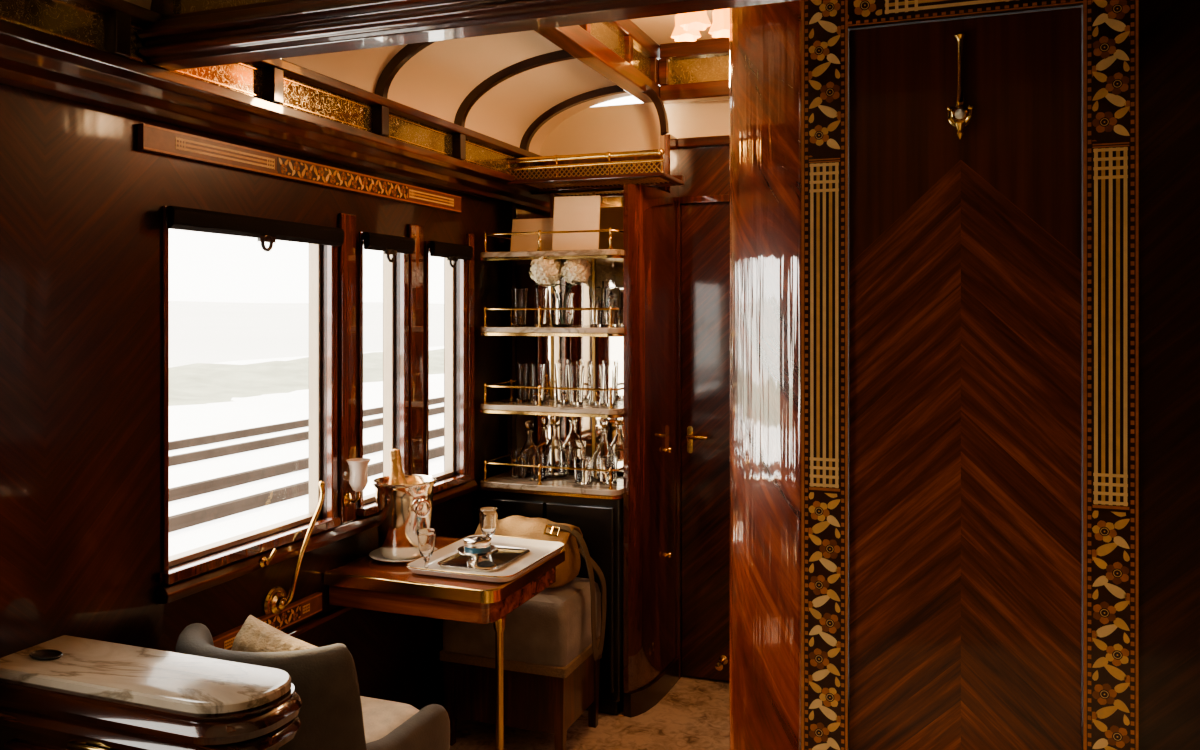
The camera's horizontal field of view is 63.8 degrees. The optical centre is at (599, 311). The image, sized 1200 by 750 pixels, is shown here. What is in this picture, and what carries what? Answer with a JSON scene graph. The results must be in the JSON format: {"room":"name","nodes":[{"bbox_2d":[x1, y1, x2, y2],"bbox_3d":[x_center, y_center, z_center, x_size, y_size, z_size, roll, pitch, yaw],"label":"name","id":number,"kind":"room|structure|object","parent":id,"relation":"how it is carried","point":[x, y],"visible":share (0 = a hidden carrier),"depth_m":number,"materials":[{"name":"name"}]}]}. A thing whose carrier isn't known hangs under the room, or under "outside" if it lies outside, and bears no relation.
{"room":"train carriage","nodes":[
{"label":"train carriage","id":0,"kind":"room"},
{"bbox_2d":[0,83,507,709],"bbox_3d":[-1.337,0.185,1.807,0.070,2.750,5.650,0,0,20],"label":"wall","id":1,"kind":"structure","parent":0,"point":[81,205],"depth_m":2.27,"materials":[{"name":"brown wood"}]},
{"bbox_2d":[0,0,103,50],"bbox_3d":[-1.136,-0.593,1.833,0.012,0.090,0.460,0,0,20],"label":"window","id":2,"kind":"structure","parent":1,"relation":"in","point":[70,20],"depth_m":1.95,"materials":[{"name":"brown glass"}]},
{"bbox_2d":[126,21,262,98],"bbox_3d":[-0.961,-0.593,2.302,0.012,0.090,0.460,0,0,20],"label":"window","id":3,"kind":"structure","parent":1,"relation":"in","point":[246,77],"depth_m":2.39,"materials":[{"name":"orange glass"}]},
{"bbox_2d":[159,205,340,584],"bbox_3d":[-0.978,0.203,2.707,0.094,0.933,0.701,0,0,20],"label":"window","id":4,"kind":"structure","parent":1,"relation":"in","point":[168,576],"depth_m":3.00,"materials":[{"name":"brown wood"}]},
{"bbox_2d":[167,206,343,251],"bbox_3d":[-0.931,-0.214,2.689,0.024,0.094,0.697,0,0,20],"label":"window blind","id":5,"kind":"object","parent":4,"relation":"attached to","point":[264,230],"visible":1,"depth_m":2.63,"materials":[{"name":"fabric"}]},
{"bbox_2d":[213,592,321,649],"bbox_3d":[-0.950,0.887,2.714,0.020,0.055,0.520,0,0,20],"label":"trim","id":6,"kind":"structure","parent":1,"relation":"attached to","point":[305,607],"depth_m":2.80,"materials":[{"name":"brown wood"}]},
{"bbox_2d":[0,19,539,203],"bbox_3d":[-1.268,-0.509,1.648,0.170,0.078,5.400,0,0,20],"label":"trim","id":7,"kind":"structure","parent":1,"relation":"attached to","point":[30,59],"depth_m":2.40,"materials":[{"name":"brown wood"}]},
{"bbox_2d":[263,481,324,614],"bbox_3d":[-0.887,0.696,2.819,0.065,0.375,0.214,0,0,20],"label":"window crank","id":8,"kind":"structure","parent":1,"relation":"in","point":[276,600],"depth_m":2.77,"materials":[{"name":"gold metal"}]},
{"bbox_2d":[138,123,460,212],"bbox_3d":[-0.826,-0.421,3.047,0.020,0.062,1.570,0,0,20],"label":"trim","id":9,"kind":"structure","parent":1,"relation":"attached to","point":[154,139],"depth_m":2.77,"materials":[{"name":"brown wood"}]},
{"bbox_2d":[104,11,529,178],"bbox_3d":[-0.942,-0.593,2.321,0.050,0.090,3.590,0,0,20],"label":"trim","id":10,"kind":"structure","parent":1,"relation":"attached to","point":[117,25],"depth_m":2.51,"materials":[{"name":"brown wood"}]},
{"bbox_2d":[158,480,477,636],"bbox_3d":[-0.832,0.817,3.011,0.034,0.284,1.860,0,0,20],"label":"trim","id":11,"kind":"structure","parent":1,"relation":"attached to","point":[167,593],"depth_m":2.81,"materials":[{"name":"brown wood"}]},
{"bbox_2d":[280,75,372,132],"bbox_3d":[-0.786,-0.593,2.770,0.012,0.090,0.460,0,0,20],"label":"window","id":12,"kind":"structure","parent":1,"relation":"in","point":[299,95],"depth_m":2.77,"materials":[{"name":"gold glass"}]},
{"bbox_2d":[342,458,370,506],"bbox_3d":[-0.770,0.545,3.063,0.083,0.153,0.076,0,0,20],"label":"wall lamp","id":13,"kind":"object","parent":1,"relation":"attached to","point":[358,467],"visible":1,"depth_m":3.04,"materials":[{"name":"white glass"}]},
{"bbox_2d":[357,232,408,516],"bbox_3d":[-0.759,0.203,3.292,0.094,0.933,0.285,0,0,20],"label":"window","id":14,"kind":"structure","parent":1,"relation":"in","point":[388,268],"depth_m":3.39,"materials":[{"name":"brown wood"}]},
{"bbox_2d":[364,232,414,262],"bbox_3d":[-0.712,-0.214,3.275,0.024,0.094,0.281,0,0,20],"label":"window blind","id":15,"kind":"object","parent":14,"relation":"attached to","point":[392,245],"visible":1,"depth_m":3.25,"materials":[{"name":"fabric"}]},
{"bbox_2d":[339,213,474,524],"bbox_3d":[-0.668,0.180,3.476,0.015,0.990,0.895,0,0,20],"label":"trim","id":16,"kind":"structure","parent":1,"relation":"attached to","point":[347,222],"depth_m":3.44,"materials":[{"name":"brown wood"}]},
{"bbox_2d":[387,112,451,156],"bbox_3d":[-0.611,-0.593,3.239,0.012,0.090,0.460,0,0,20],"label":"window","id":17,"kind":"structure","parent":1,"relation":"in","point":[403,129],"depth_m":3.24,"materials":[{"name":"gold glass"}]},
{"bbox_2d":[419,692,443,709],"bbox_3d":[-0.838,1.505,3.014,0.020,0.110,1.860,0,0,20],"label":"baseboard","id":18,"kind":"structure","parent":1,"relation":"attached to","point":[439,700],"depth_m":3.62,"materials":[{"name":"brown wood"}]},
{"bbox_2d":[425,241,469,492],"bbox_3d":[-0.610,0.203,3.692,0.094,0.933,0.298,0,0,20],"label":"window","id":19,"kind":"structure","parent":1,"relation":"in","point":[463,477],"depth_m":3.80,"materials":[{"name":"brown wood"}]},
{"bbox_2d":[430,241,472,267],"bbox_3d":[-0.563,-0.214,3.674,0.024,0.094,0.294,0,0,20],"label":"window blind","id":20,"kind":"object","parent":19,"relation":"attached to","point":[452,252],"visible":1,"depth_m":3.65,"materials":[{"name":"fabric"}]},
{"bbox_2d":[463,139,517,176],"bbox_3d":[-0.428,-0.593,3.731,0.012,0.090,0.510,0,0,20],"label":"window","id":21,"kind":"structure","parent":1,"relation":"in","point":[476,153],"depth_m":3.71,"materials":[{"name":"gold glass"}]},
{"bbox_2d":[530,162,537,178],"bbox_3d":[-0.296,-0.593,4.082,0.012,0.090,0.160,0,0,20],"label":"window","id":22,"kind":"structure","parent":1,"relation":"in","point":[533,163],"depth_m":4.12,"materials":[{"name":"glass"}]},
{"bbox_2d":[259,548,276,567],"bbox_3d":[-0.923,0.685,2.682,0.027,0.048,0.047,0,0,20],"label":"handle","id":23,"kind":"object","parent":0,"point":[263,561],"depth_m":2.67,"materials":[{"name":"gold metal"}]},
{"bbox_2d":[124,0,631,154],"bbox_3d":[-0.973,-0.782,1.538,0.500,0.240,5.400,0,0,20],"label":"ceiling","id":24,"kind":"structure","parent":0,"point":[436,80],"depth_m":3.30,"materials":[{"name":"white paint"}]},
{"bbox_2d":[280,41,668,150],"bbox_3d":[-0.477,-0.782,2.681,0.630,0.240,2.586,0,0,20],"label":"trim","id":25,"kind":"structure","parent":24,"relation":"attached to","point":[406,53],"depth_m":3.43,"materials":[{"name":"brown wood"}]},
{"bbox_2d":[137,0,796,70],"bbox_3d":[0.356,-0.858,1.670,2.902,0.605,0.112,0,0,20],"label":"trim","id":26,"kind":"structure","parent":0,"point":[277,29],"depth_m":1.96,"materials":[{"name":"brown wood"}]},
{"bbox_2d":[173,0,275,14],"bbox_3d":[-0.797,-0.701,2.111,0.346,0.078,0.008,0,0,20],"label":"window","id":27,"kind":"structure","parent":26,"relation":"attached to","point":[179,6],"depth_m":2.14,"materials":[{"name":"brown glass"}]},
{"bbox_2d":[508,155,663,475],"bbox_3d":[-0.067,0.453,4.114,0.695,2.215,0.060,0,0,20],"label":"wall","id":28,"kind":"structure","parent":0,"point":[651,156],"depth_m":4.11,"materials":[{"name":"brown wood"}]},
{"bbox_2d":[72,0,544,163],"bbox_3d":[-1.212,-0.652,1.627,0.070,0.028,5.400,0,0,20],"label":"trim","id":29,"kind":"structure","parent":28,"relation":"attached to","point":[140,15],"depth_m":2.80,"materials":[{"name":"brown wood"}]},
{"bbox_2d":[506,148,684,191],"bbox_3d":[-0.019,-0.567,3.893,0.668,0.104,0.318,0,0,20],"label":"luggage rack","id":30,"kind":"object","parent":28,"relation":"attached to","point":[652,179],"visible":0.98,"depth_m":3.80,"materials":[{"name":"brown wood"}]},
{"bbox_2d":[450,675,728,749],"bbox_3d":[0.124,1.590,1.261,3.150,0.060,5.650,0,0,20],"label":"floor","id":31,"kind":"structure","parent":0,"point":[694,714],"depth_m":3.60,"materials":[{"name":"carpet"}]},
{"bbox_2d":[0,635,301,749],"bbox_3d":[-0.904,1.135,1.908,0.660,0.850,0.224,0,0,20],"label":"side table","id":32,"kind":"object","parent":31,"relation":"on","point":[97,695],"visible":1,"depth_m":1.84,"materials":[{"name":"stone"}]},
{"bbox_2d":[29,649,62,659],"bbox_3d":[-1.142,0.707,1.987,0.076,0.006,0.047,0,0,20],"label":"oval dish","id":33,"kind":"object","parent":32,"relation":"on","point":[46,654],"visible":1,"depth_m":1.99,"materials":[{"name":"black paint"}]},
{"bbox_2d":[175,623,449,749],"bbox_3d":[-0.746,1.163,2.448,0.525,0.793,0.638,0,0,20],"label":"armchair","id":34,"kind":"object","parent":31,"relation":"on","point":[333,715],"visible":0.62,"depth_m":2.21,"materials":[{"name":"grey fabric"}]},
{"bbox_2d":[231,615,316,651],"bbox_3d":[-0.823,0.928,2.370,0.320,0.303,0.167,0,0,29],"label":"cushion","id":35,"kind":"object","parent":34,"relation":"on","point":[255,635],"visible":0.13,"depth_m":2.38,"materials":[{"name":"beige fabric"}]},
{"bbox_2d":[324,535,564,749],"bbox_3d":[-0.480,1.184,3.147,0.589,0.752,0.568,0,0,20],"label":"side table","id":36,"kind":"object","parent":31,"relation":"on","point":[366,583],"visible":0.71,"depth_m":2.91,"materials":[{"name":"brown wood"}]},
{"bbox_2d":[369,547,436,562],"bbox_3d":[-0.644,0.800,3.176,0.228,0.015,0.228,0,0,20],"label":"underplate","id":37,"kind":"object","parent":36,"relation":"on","point":[375,554],"visible":0.35,"depth_m":3.11,"materials":[{"name":"ceramic"}]},
{"bbox_2d":[372,474,436,559],"bbox_3d":[-0.644,0.676,3.176,0.224,0.248,0.210,0,0,20],"label":"bucket","id":38,"kind":"object","parent":37,"relation":"on","point":[401,510],"visible":0.92,"depth_m":3.10,"materials":[{"name":"silver metal"}]},
{"bbox_2d":[388,449,407,484],"bbox_3d":[-0.659,0.621,3.192,0.100,0.334,0.088,0,0,8],"label":"champagne bottle","id":39,"kind":"object","parent":38,"relation":"in","point":[397,477],"visible":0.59,"depth_m":3.18,"materials":[{"name":"gold metal"}]},
{"bbox_2d":[406,534,564,581],"bbox_3d":[-0.360,0.795,3.123,0.372,0.026,0.472,0,0,20],"label":"serving tray","id":40,"kind":"object","parent":36,"relation":"on","point":[540,550],"visible":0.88,"depth_m":3.09,"materials":[{"name":"ceramic"}]},
{"bbox_2d":[416,528,435,568],"bbox_3d":[-0.540,0.744,2.998,0.062,0.129,0.062,0,0,20],"label":"goblet","id":41,"kind":"object","parent":40,"relation":"on","point":[426,536],"visible":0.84,"depth_m":2.98,"materials":[{"name":"clear glass"}]},
{"bbox_2d":[437,546,529,571],"bbox_3d":[-0.373,0.795,3.118,0.216,0.010,0.286,0,0,20],"label":"platter","id":42,"kind":"object","parent":40,"relation":"on","point":[504,556],"visible":0.75,"depth_m":3.10,"materials":[{"name":"silver metal"}]},
{"bbox_2d":[457,536,497,564],"bbox_3d":[-0.390,0.756,3.071,0.128,0.079,0.128,0,0,20],"label":"server","id":43,"kind":"object","parent":42,"relation":"on","point":[476,547],"visible":0.97,"depth_m":3.04,"materials":[{"name":"silver metal"}]},
{"bbox_2d":[475,561,495,568],"bbox_3d":[-0.356,0.787,3.005,0.067,0.020,0.066,0,0,20],"label":"caviar blini","id":44,"kind":"object","parent":42,"relation":"on","point":[483,564],"visible":1,"depth_m":2.99,"materials":[{"name":"beige food"}]},
{"bbox_2d":[478,507,498,552],"bbox_3d":[-0.371,0.725,3.208,0.068,0.142,0.068,0,0,20],"label":"goblet","id":45,"kind":"object","parent":42,"relation":"on","point":[488,515],"visible":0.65,"depth_m":3.19,"materials":[{"name":"clear glass"}]},
{"bbox_2d":[439,577,600,749],"bbox_3d":[-0.283,1.281,3.559,0.494,0.558,0.384,0,0,20],"label":"ottoman","id":46,"kind":"object","parent":31,"relation":"on","point":[552,673],"visible":0.67,"depth_m":3.39,"materials":[{"name":"grey fabric"}]},
{"bbox_2d":[474,515,606,660],"bbox_3d":[-0.215,1.012,3.563,0.470,0.501,0.257,0,0,20],"label":"shoulder bag","id":47,"kind":"object","parent":46,"relation":"on","point":[516,525],"visible":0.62,"depth_m":3.50,"materials":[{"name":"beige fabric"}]},
{"bbox_2d":[479,489,622,714],"bbox_3d":[-0.163,1.137,3.930,0.605,0.845,0.340,0,0,20],"label":"base cabinet","id":48,"kind":"object","parent":31,"relation":"on","point":[600,521],"visible":0.16,"depth_m":3.72,"materials":[{"name":"black paint"}]},
{"bbox_2d":[480,190,624,498],"bbox_3d":[-0.152,0.104,3.922,0.604,1.219,0.335,0,0,20],"label":"display shelf","id":49,"kind":"object","parent":48,"relation":"on","point":[579,433],"visible":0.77,"depth_m":4.02,"materials":[{"name":"mirror"}]},
{"bbox_2d":[510,451,527,477],"bbox_3d":[-0.333,0.629,3.967,0.077,0.102,0.077,0,0,20],"label":"tumbler","id":50,"kind":"object","parent":49,"relation":"on","point":[516,457],"visible":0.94,"depth_m":3.94,"materials":[{"name":"clear glass"}]},
{"bbox_2d":[511,288,527,326],"bbox_3d":[-0.333,-0.018,3.967,0.069,0.157,0.069,0,0,20],"label":"glass","id":51,"kind":"object","parent":49,"relation":"on","point":[518,295],"visible":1,"depth_m":3.94,"materials":[{"name":"clear glass"}]},
{"bbox_2d":[515,363,531,401],"bbox_3d":[-0.317,0.291,3.982,0.069,0.157,0.069,0,0,20],"label":"glass","id":52,"kind":"object","parent":49,"relation":"on","point":[521,369],"visible":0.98,"depth_m":3.96,"materials":[{"name":"clear glass"}]},
{"bbox_2d":[521,420,538,474],"bbox_3d":[-0.298,0.567,4.061,0.095,0.225,0.095,0,0,20],"label":"decanter","id":53,"kind":"object","parent":49,"relation":"on","point":[529,446],"visible":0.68,"depth_m":4.05,"materials":[{"name":"clear glass"}]},
{"bbox_2d":[510,218,552,250],"bbox_3d":[-0.272,-0.310,3.945,0.195,0.145,0.040,0,0,20],"label":"booklet","id":54,"kind":"object","parent":49,"relation":"on","point":[519,242],"visible":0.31,"depth_m":3.94,"materials":[{"name":"beige paper"}]},
{"bbox_2d":[529,364,545,403],"bbox_3d":[-0.256,0.291,3.917,0.069,0.157,0.069,0,0,20],"label":"glass","id":55,"kind":"object","parent":49,"relation":"on","point":[536,371],"visible":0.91,"depth_m":3.89,"materials":[{"name":"clear glass"}]},
{"bbox_2d":[529,453,547,480],"bbox_3d":[-0.250,0.629,3.904,0.077,0.102,0.077,0,0,2],"label":"tumbler","id":56,"kind":"object","parent":49,"relation":"on","point":[536,458],"visible":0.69,"depth_m":3.88,"materials":[{"name":"clear glass"}]},
{"bbox_2d":[532,288,548,326],"bbox_3d":[-0.246,-0.018,3.999,0.069,0.157,0.069,0,0,20],"label":"glass","id":57,"kind":"object","parent":49,"relation":"on","point":[540,295],"visible":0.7,"depth_m":3.97,"materials":[{"name":"clear glass"}]},
{"bbox_2d":[543,416,567,477],"bbox_3d":[-0.188,0.547,3.998,0.112,0.265,0.112,0,0,20],"label":"decanter","id":58,"kind":"object","parent":49,"relation":"on","point":[557,455],"visible":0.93,"depth_m":3.96,"materials":[{"name":"clear glass"}]},
{"bbox_2d":[551,293,573,326],"bbox_3d":[-0.149,-0.007,3.845,0.092,0.135,0.092,0,0,20],"label":"flower vase","id":59,"kind":"object","parent":49,"relation":"on","point":[560,318],"visible":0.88,"depth_m":3.81,"materials":[{"name":"clear glass"}]},
{"bbox_2d":[529,256,563,292],"bbox_3d":[-0.210,-0.097,3.816,0.145,0.286,0.141,0,0,-16],"label":"hydrangea","id":60,"kind":"object","parent":59,"relation":"in","point":[547,272],"visible":0.91,"depth_m":3.77,"materials":[{"name":"white plant"}]},
{"bbox_2d":[561,260,569,292],"bbox_3d":[-0.128,-0.097,3.876,0.145,0.285,0.109,0,0,20],"label":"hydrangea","id":61,"kind":"object","parent":59,"relation":"in","point":[561,260],"visible":0.04,"depth_m":3.86,"materials":[{"name":"green plant"}]},
{"bbox_2d":[552,259,590,292],"bbox_3d":[-0.103,-0.089,3.785,0.147,0.270,0.120,0,0,45],"label":"hydrangea","id":62,"kind":"object","parent":59,"relation":"in","point":[576,271],"visible":0.92,"depth_m":3.74,"materials":[{"name":"white plant"}]},
{"bbox_2d":[555,363,570,402],"bbox_3d":[-0.153,0.291,3.964,0.069,0.157,0.069,0,0,20],"label":"glass","id":63,"kind":"object","parent":49,"relation":"on","point":[561,369],"visible":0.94,"depth_m":3.94,"materials":[{"name":"clear glass"}]},
{"bbox_2d":[512,190,622,471],"bbox_3d":[-0.101,0.085,4.075,0.592,1.180,0.012,0,0,20],"label":"mirror","id":64,"kind":"object","parent":49,"relation":"attached to","point":[579,436],"depth_m":4.08,"materials":[{"name":"silver metal"}]},
{"bbox_2d":[567,365,583,404],"bbox_3d":[-0.096,0.291,3.858,0.069,0.157,0.069,0,0,20],"label":"glass","id":65,"kind":"object","parent":49,"relation":"on","point":[575,372],"visible":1,"depth_m":3.83,"materials":[{"name":"clear glass"}]},
{"bbox_2d":[552,195,600,249],"bbox_3d":[-0.095,-0.350,3.839,0.190,0.225,0.046,0,0,16],"label":"booklet","id":66,"kind":"object","parent":49,"relation":"on","point":[571,213],"visible":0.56,"depth_m":3.83,"materials":[{"name":"paper"}]},
{"bbox_2d":[574,456,592,484],"bbox_3d":[-0.066,0.629,3.825,0.077,0.102,0.077,0,0,12],"label":"tumbler","id":67,"kind":"object","parent":49,"relation":"on","point":[582,477],"visible":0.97,"depth_m":3.79,"materials":[{"name":"clear glass"}]},
{"bbox_2d":[589,288,603,326],"bbox_3d":[-0.012,-0.018,3.912,0.069,0.157,0.069,0,0,20],"label":"glass","id":68,"kind":"object","parent":49,"relation":"on","point":[596,299],"visible":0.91,"depth_m":3.88,"materials":[{"name":"clear glass"}]},
{"bbox_2d":[588,364,604,404],"bbox_3d":[-0.013,0.291,3.880,0.069,0.157,0.069,0,0,20],"label":"glass","id":69,"kind":"object","parent":49,"relation":"on","point":[594,372],"visible":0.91,"depth_m":3.85,"materials":[{"name":"clear glass"}]},
{"bbox_2d":[592,418,615,480],"bbox_3d":[0.017,0.554,3.933,0.106,0.252,0.106,0,0,20],"label":"decanter","id":70,"kind":"object","parent":49,"relation":"on","point":[604,448],"visible":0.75,"depth_m":3.91,"materials":[{"name":"clear glass"}]},
{"bbox_2d":[599,366,616,406],"bbox_3d":[0.031,0.291,3.799,0.069,0.157,0.069,0,0,20],"label":"glass","id":71,"kind":"object","parent":49,"relation":"on","point":[607,373],"visible":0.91,"depth_m":3.77,"materials":[{"name":"clear glass"}]},
{"bbox_2d":[599,456,617,483],"bbox_3d":[0.033,0.629,3.831,0.077,0.102,0.077,0,0,-17],"label":"tumbler","id":72,"kind":"object","parent":49,"relation":"on","point":[605,462],"visible":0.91,"depth_m":3.80,"materials":[{"name":"clear glass"}]},
{"bbox_2d":[603,288,619,326],"bbox_3d":[0.046,-0.018,3.868,0.069,0.157,0.069,0,0,20],"label":"glass","id":73,"kind":"object","parent":49,"relation":"on","point":[611,296],"visible":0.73,"depth_m":3.84,"materials":[{"name":"clear glass"}]},
{"bbox_2d":[539,102,663,155],"bbox_3d":[-0.067,-0.760,4.114,0.695,0.210,0.060,0,0,20],"label":"ceiling","id":74,"kind":"structure","parent":0,"point":[626,127],"depth_m":4.04,"materials":[{"name":"white paint"}]},
{"bbox_2d":[623,184,678,692],"bbox_3d":[0.231,0.532,3.925,0.053,2.055,0.488,0,0,29],"label":"wall","id":75,"kind":"structure","parent":0,"point":[649,213],"depth_m":3.80,"materials":[{"name":"brown wood"}]},
{"bbox_2d":[623,658,678,717],"bbox_3d":[0.235,1.515,3.920,0.066,0.090,0.486,0,0,29],"label":"baseboard","id":76,"kind":"structure","parent":75,"relation":"attached to","point":[638,702],"depth_m":3.80,"materials":[{"name":"brown wood"}]},
{"bbox_2d":[665,552,671,557],"bbox_3d":[0.281,0.996,3.951,0.028,0.026,0.026,0,0,20],"label":"handle","id":77,"kind":"object","parent":75,"relation":"attached to","point":[669,554],"visible":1,"depth_m":3.94,"materials":[{"name":"gold metal"}]},
{"bbox_2d":[665,447,671,452],"bbox_3d":[0.281,0.566,3.951,0.028,0.026,0.026,0,0,20],"label":"handle","id":78,"kind":"object","parent":75,"relation":"attached to","point":[669,449],"visible":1,"depth_m":3.94,"materials":[{"name":"gold metal"}]},
{"bbox_2d":[664,134,678,195],"bbox_3d":[0.303,-0.618,4.082,0.030,0.245,0.140,0,0,20],"label":"wall","id":79,"kind":"structure","parent":0,"point":[671,151],"depth_m":4.03,"materials":[{"name":"brown wood"}]},
{"bbox_2d":[534,19,663,103],"bbox_3d":[-0.141,-0.983,3.031,0.075,0.235,2.140,0,0,20],"label":"trim","id":80,"kind":"structure","parent":79,"relation":"attached to","point":[576,40],"depth_m":3.52,"materials":[{"name":"brown wood"}]},
{"bbox_2d":[590,22,623,58],"bbox_3d":[0.016,-0.985,3.437,0.008,0.110,0.410,0,0,20],"label":"window","id":81,"kind":"structure","parent":79,"relation":"in","point":[604,32],"depth_m":3.48,"materials":[{"name":"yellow glass"}]},
{"bbox_2d":[633,43,650,78],"bbox_3d":[0.152,-0.985,3.802,0.008,0.110,0.290,0,0,20],"label":"window","id":82,"kind":"structure","parent":79,"relation":"in","point":[641,60],"depth_m":3.83,"materials":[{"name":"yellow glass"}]},
{"bbox_2d":[670,54,728,84],"bbox_3d":[0.429,-0.985,3.922,0.300,0.110,0.008,0,0,20],"label":"window","id":83,"kind":"structure","parent":79,"relation":"in","point":[714,67],"depth_m":3.93,"materials":[{"name":"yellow glass"}]},
{"bbox_2d":[630,10,725,45],"bbox_3d":[0.158,-1.110,2.919,0.652,0.020,2.140,0,0,20],"label":"ceiling","id":84,"kind":"structure","parent":0,"point":[660,29],"depth_m":3.73,"materials":[{"name":"white paint"}]},
{"bbox_2d":[671,8,728,41],"bbox_3d":[0.333,-1.011,3.165,0.229,0.178,0.216,0,0,20],"label":"ceiling light","id":85,"kind":"object","parent":84,"relation":"attached to","point":[687,25],"visible":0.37,"depth_m":3.17,"materials":[{"name":"white glass"}]},
{"bbox_2d":[664,99,728,138],"bbox_3d":[0.553,-0.815,3.978,0.652,0.170,0.160,0,0,20],"label":"cove","id":86,"kind":"object","parent":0,"point":[702,118],"depth_m":4.08,"materials":[{"name":"white paint"}]},
{"bbox_2d":[679,145,728,681],"bbox_3d":[0.636,0.410,4.059,0.670,2.300,0.050,0,0,20],"label":"wall","id":87,"kind":"structure","parent":0,"point":[705,170],"depth_m":4.10,"materials":[{"name":"brown wood"}]},
{"bbox_2d":[659,37,728,103],"bbox_3d":[0.538,-0.983,3.882,0.612,0.235,0.070,0,0,20],"label":"trim","id":88,"kind":"structure","parent":87,"relation":"attached to","point":[709,90],"depth_m":3.91,"materials":[{"name":"brown wood"}]},
{"bbox_2d":[676,194,728,678],"bbox_3d":[0.605,0.535,4.017,0.582,2.050,0.050,0,0,20],"label":"trim","id":89,"kind":"structure","parent":87,"relation":"attached to","point":[707,198],"depth_m":4.09,"materials":[{"name":"brown wood"}]},
{"bbox_2d":[677,135,728,147],"bbox_3d":[0.607,-0.721,4.022,0.582,0.038,0.040,0,0,20],"label":"trim","id":90,"kind":"structure","parent":87,"relation":"attached to","point":[708,141],"depth_m":4.07,"materials":[{"name":"brown wood"}]},
{"bbox_2d":[681,202,728,680],"bbox_3d":[0.600,0.545,3.998,0.557,2.010,0.086,0,0,20],"label":"door","id":91,"kind":"structure","parent":87,"relation":"in","point":[704,226],"depth_m":4.08,"materials":[{"name":"brown wood"}]},
{"bbox_2d":[715,655,727,670],"bbox_3d":[0.504,1.460,4.007,0.040,0.040,0.090,0,0,20],"label":"door stop","id":92,"kind":"object","parent":91,"relation":"attached to","point":[723,659],"visible":1,"depth_m":4.00,"materials":[{"name":"gold metal"}]},
{"bbox_2d":[729,0,800,749],"bbox_3d":[0.376,0.200,2.275,0.089,2.720,0.418,0,0,-13],"label":"wall","id":93,"kind":"structure","parent":0,"point":[764,39],"depth_m":2.17,"materials":[{"name":"brown wood"}]},
{"bbox_2d":[848,0,1199,749],"bbox_3d":[1.156,0.200,1.837,1.520,2.720,0.050,0,0,20],"label":"wall","id":94,"kind":"structure","parent":0,"point":[1169,30],"depth_m":1.84,"materials":[{"name":"brown wood"}]},
{"bbox_2d":[801,0,847,749],"bbox_3d":[0.479,0.431,2.058,0.097,2.266,0.008,0,0,20],"label":"trim","id":95,"kind":"structure","parent":94,"relation":"attached to","point":[824,23],"depth_m":2.06,"materials":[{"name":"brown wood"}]},
{"bbox_2d":[849,7,1081,749],"bbox_3d":[0.745,0.478,1.992,0.446,2.156,0.037,0,0,20],"label":"door","id":96,"kind":"structure","parent":94,"relation":"in","point":[965,253],"depth_m":1.97,"materials":[{"name":"brown wood"}]},
{"bbox_2d":[946,32,973,138],"bbox_3d":[0.730,-0.459,1.953,0.052,0.218,0.058,0,0,20],"label":"coat hook","id":97,"kind":"object","parent":96,"relation":"attached to","point":[959,116],"visible":1,"depth_m":1.95,"materials":[{"name":"gold metal"}]},
{"bbox_2d":[848,0,1082,26],"bbox_3d":[0.735,-0.653,1.963,0.448,0.098,0.008,0,0,20],"label":"trim","id":98,"kind":"structure","parent":94,"relation":"attached to","point":[860,12],"depth_m":1.99,"materials":[{"name":"brown wood"}]},
{"bbox_2d":[1083,0,1138,749],"bbox_3d":[0.989,0.431,1.868,0.095,2.266,0.008,0,0,20],"label":"trim","id":99,"kind":"structure","parent":94,"relation":"attached to","point":[1110,27],"depth_m":1.87,"materials":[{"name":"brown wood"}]},
{"label":"outside","id":100,"kind":"structure","parent":0,"visible":0},
{"bbox_2d":[169,346,443,555],"bbox_3d":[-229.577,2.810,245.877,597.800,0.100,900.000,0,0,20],"label":"ground","id":101,"kind":"structure","parent":100,"point":[198,420],"depth_m":18.67,"materials":[{"name":"white snow"}]},
{"bbox_2d":[169,427,443,532],"bbox_3d":[14.993,2.685,69.124,1.808,0.150,220.000,0,0,20],"label":"railway track","id":102,"kind":"object","parent":101,"relation":"on","point":[217,511],"visible":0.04,"depth_m":14.50,"materials":[{"name":"brown metal"}]},
{"bbox_2d":[169,397,443,465],"bbox_3d":[11.290,2.685,70.507,1.817,0.150,220.000,0,0,20],"label":"railway track","id":103,"kind":"object","parent":101,"relation":"on","point":[200,455],"visible":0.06,"depth_m":20.26,"materials":[{"name":"brown metal"}]},
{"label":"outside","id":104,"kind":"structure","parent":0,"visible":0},
{"bbox_2d":[169,301,443,366],"bbox_3d":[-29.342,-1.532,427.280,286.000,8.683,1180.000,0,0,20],"label":"sky","id":105,"kind":"structure","parent":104,"point":[199,332],"depth_m":119.72,"materials":[{"name":"white"}]},
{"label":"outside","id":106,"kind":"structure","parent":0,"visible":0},
{"bbox_2d":[169,349,443,405],"bbox_3d":[37.190,2.345,177.722,13.301,0.930,439.000,0,0,20],"label":"hill","id":107,"kind":"structure","parent":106,"point":[196,383],"depth_m":36.50,"materials":[{"name":"white snow"}]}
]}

